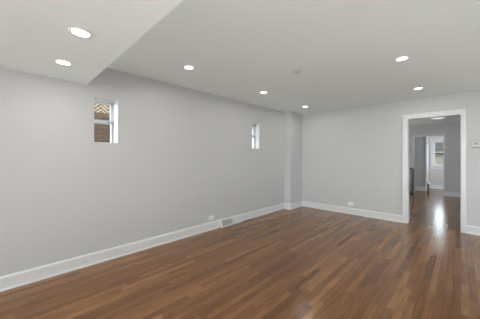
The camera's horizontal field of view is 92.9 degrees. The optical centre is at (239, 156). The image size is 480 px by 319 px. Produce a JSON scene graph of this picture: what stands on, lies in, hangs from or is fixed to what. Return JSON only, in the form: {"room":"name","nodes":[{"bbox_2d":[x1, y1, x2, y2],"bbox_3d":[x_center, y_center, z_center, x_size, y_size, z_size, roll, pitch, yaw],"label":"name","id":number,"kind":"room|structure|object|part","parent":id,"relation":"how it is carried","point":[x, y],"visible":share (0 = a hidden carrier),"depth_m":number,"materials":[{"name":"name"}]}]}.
{"room":"empty living room","nodes":[
{"label":"empty living room","id":0,"kind":"room"},
{"bbox_2d":[0,0,182,83],"bbox_3d":[-1.961,-1.000,-2.145,6.630,0.260,7.190,0,0,44],"label":"ceiling","id":1,"kind":"structure","parent":0,"point":[34,34],"depth_m":1.60,"materials":[{"name":"paint"}]},
{"bbox_2d":[54,59,72,65],"bbox_3d":[-1.625,-0.867,2.099,0.138,0.006,0.138,0,0,44],"label":"recessed light","id":2,"kind":"object","parent":1,"relation":"in","point":[59,61],"visible":1,"depth_m":2.10,"materials":[{"name":"white plastic"}]},
{"bbox_2d":[68,27,91,37],"bbox_3d":[-1.117,-0.867,1.597,0.138,0.006,0.138,0,0,44],"label":"recessed light","id":3,"kind":"object","parent":1,"relation":"in","point":[76,31],"visible":1,"depth_m":1.59,"materials":[{"name":"white plastic"}]},
{"bbox_2d":[0,68,283,276],"bbox_3d":[-0.392,0.090,4.467,0.320,2.440,19.270,0,0,44],"label":"wall","id":4,"kind":"structure","parent":0,"point":[182,157],"depth_m":3.01,"materials":[{"name":"grey paint"}]},
{"bbox_2d":[93,97,117,142],"bbox_3d":[-1.786,-0.455,2.978,0.249,0.560,0.279,0,0,44],"label":"window","id":5,"kind":"structure","parent":4,"relation":"in","point":[113,122],"depth_m":3.04,"materials":[{"name":"white paint"}]},
{"bbox_3d":[-1.854,-0.586,3.044,0.024,0.262,0.243,0,0,44],"label":"sash","id":6,"kind":"part","parent":5,"relation":"part of","materials":[{"name":"white paint"}]},
{"bbox_3d":[-1.831,-0.327,3.022,0.024,0.290,0.243,0,0,44],"label":"sash","id":7,"kind":"part","parent":5,"relation":"part of","materials":[{"name":"white paint"}]},
{"bbox_2d":[0,201,301,291],"bbox_3d":[-2.583,1.240,1.821,0.215,0.140,12.020,0,0,44],"label":"baseboard","id":8,"kind":"structure","parent":4,"relation":"attached to","point":[10,281],"depth_m":2.90,"materials":[{"name":"white paint"}]},
{"bbox_2d":[220,214,242,227],"bbox_3d":[-0.161,1.238,4.424,0.070,0.141,0.546,0,0,44],"label":"air vent","id":9,"kind":"object","parent":4,"relation":"in","point":[228,221],"visible":1,"depth_m":4.40,"materials":[{"name":"white metal"}]},
{"bbox_2d":[252,123,258,148],"bbox_3d":[0.273,-0.455,5.067,0.199,0.560,0.257,0,0,44],"label":"window","id":10,"kind":"structure","parent":4,"relation":"in","point":[255,127],"depth_m":5.16,"materials":[{"name":"white paint"}]},
{"bbox_2d":[0,188,479,318],"bbox_3d":[2.032,1.370,2.118,7.230,0.120,19.270,0,0,44],"label":"floor","id":11,"kind":"structure","parent":0,"point":[302,262],"depth_m":2.50,"materials":[{"name":"brown wood"}]},
{"bbox_2d":[410,169,412,193],"bbox_3d":[5.613,0.871,8.460,1.188,0.877,0.633,0,0,44],"label":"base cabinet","id":12,"kind":"object","parent":11,"relation":"on","point":[411,170],"visible":0.02,"depth_m":8.10,"materials":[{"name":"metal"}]},
{"bbox_2d":[106,0,479,125],"bbox_3d":[2.032,-1.205,2.118,7.230,0.150,19.270,0,0,44],"label":"ceiling","id":13,"kind":"structure","parent":0,"point":[345,52],"depth_m":2.45,"materials":[{"name":"paint"}]},
{"bbox_2d":[183,65,193,69],"bbox_3d":[-0.647,-1.127,2.882,0.138,0.006,0.138,0,0,44],"label":"recessed light","id":14,"kind":"object","parent":13,"relation":"in","point":[188,67],"visible":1,"depth_m":2.88,"materials":[{"name":"white plastic"}]},
{"bbox_2d":[395,56,408,60],"bbox_3d":[1.864,-1.127,2.624,0.138,0.006,0.138,0,0,44],"label":"recessed light","id":15,"kind":"object","parent":13,"relation":"in","point":[402,58],"visible":1,"depth_m":2.61,"materials":[{"name":"white plastic"}]},
{"bbox_2d":[284,111,301,203],"bbox_3d":[1.390,0.090,5.943,0.185,2.440,0.570,0,0,44],"label":"wall","id":16,"kind":"structure","parent":0,"point":[292,120],"depth_m":5.78,"materials":[{"name":"grey paint"}]},
{"bbox_2d":[302,89,479,226],"bbox_3d":[3.948,0.090,3.952,6.630,2.440,0.130,0,0,44],"label":"wall","id":17,"kind":"structure","parent":0,"point":[353,154],"depth_m":4.97,"materials":[{"name":"grey paint"}]},
{"bbox_2d":[302,201,479,235],"bbox_3d":[3.958,1.240,3.830,6.445,0.140,0.030,0,0,44],"label":"baseboard","id":18,"kind":"structure","parent":17,"relation":"attached to","point":[474,230],"depth_m":5.01,"materials":[{"name":"white paint"}]},
{"bbox_2d":[402,108,465,232],"bbox_3d":[3.611,0.240,4.278,0.905,2.139,0.170,0,0,44],"label":"trim","id":19,"kind":"structure","parent":17,"relation":"attached to","point":[406,119],"depth_m":4.29,"materials":[{"name":"white paint"}]},
{"bbox_2d":[472,141,479,147],"bbox_3d":[3.968,-0.206,3.821,0.120,0.118,0.028,0,0,44],"label":"thermostat","id":20,"kind":"object","parent":17,"relation":"attached to","point":[475,144],"visible":1,"depth_m":3.82,"materials":[{"name":"white plastic"}]},
{"bbox_2d":[415,136,428,190],"bbox_3d":[6.719,0.090,9.942,2.273,2.440,1.110,0,0,44],"label":"wall","id":21,"kind":"structure","parent":0,"point":[419,141],"depth_m":8.89,"materials":[{"name":"grey paint"}]},
{"bbox_2d":[425,136,426,186],"bbox_3d":[7.143,0.140,8.758,0.040,2.060,0.030,0,0,44],"label":"trim","id":22,"kind":"structure","parent":21,"relation":"attached to","point":[425,136],"depth_m":8.76,"materials":[{"name":"white paint"}]},
{"bbox_2d":[415,185,442,190],"bbox_3d":[7.925,1.240,8.752,3.600,0.140,1.140,0,0,44],"label":"baseboard","id":23,"kind":"structure","parent":21,"relation":"attached to","point":[430,186],"depth_m":9.27,"materials":[{"name":"white paint"}]},
{"bbox_2d":[410,122,459,192],"bbox_3d":[7.343,0.090,7.311,6.830,2.440,0.120,0,0,44],"label":"wall","id":24,"kind":"structure","parent":0,"point":[451,131],"depth_m":7.59,"materials":[{"name":"grey paint"}]},
{"bbox_2d":[410,154,412,167],"bbox_3d":[5.826,0.140,8.688,1.215,0.500,0.012,0,0,44],"label":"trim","id":25,"kind":"structure","parent":24,"relation":"attached to","point":[411,155],"depth_m":8.29,"materials":[{"name":"grey paint"}]},
{"bbox_2d":[413,134,444,195],"bbox_3d":[6.624,0.269,8.007,0.864,2.082,0.144,0,0,44],"label":"trim","id":26,"kind":"structure","parent":24,"relation":"attached to","point":[443,135],"depth_m":7.87,"materials":[{"name":"white paint"}]},
{"bbox_2d":[412,189,459,196],"bbox_3d":[7.876,1.240,6.690,4.800,0.140,0.030,0,0,44],"label":"baseboard","id":27,"kind":"structure","parent":24,"relation":"attached to","point":[453,194],"depth_m":7.52,"materials":[{"name":"white paint"}]},
{"bbox_2d":[429,136,442,185],"bbox_3d":[8.811,0.090,8.826,6.830,2.440,0.200,0,0,44],"label":"wall","id":28,"kind":"structure","parent":0,"point":[435,175],"depth_m":9.41,"materials":[{"name":"grey paint"}]},
{"bbox_2d":[429,138,442,168],"bbox_3d":[8.360,-0.122,9.187,1.140,1.255,0.190,0,0,44],"label":"window","id":29,"kind":"structure","parent":28,"relation":"in","point":[432,141],"depth_m":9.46,"materials":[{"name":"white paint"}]},
{"bbox_3d":[8.374,0.080,9.201,0.820,0.580,0.030,0,0,44],"label":"sash","id":30,"kind":"part","parent":29,"relation":"part of","materials":[{"name":"white paint"}]},
{"label":"outside","id":31,"kind":"structure","parent":0,"visible":0},
{"bbox_3d":[6.959,1.960,7.181,80.000,0.100,100.000,0,0,44],"label":"ground","id":32,"kind":"structure","parent":31,"visible":0},
{"bbox_3d":[-4.214,1.870,8.261,10.450,0.080,22.000,0,0,44],"label":"concrete walk","id":33,"kind":"object","parent":32,"relation":"on","visible":0},
{"bbox_2d":[94,103,109,142],"bbox_3d":[-3.728,0.095,5.493,3.100,3.469,1.100,0,0,44],"label":"brick outbuilding","id":34,"kind":"structure","parent":33,"relation":"on","point":[101,111],"depth_m":4.42,"materials":[{"name":"brick"}]}
]}

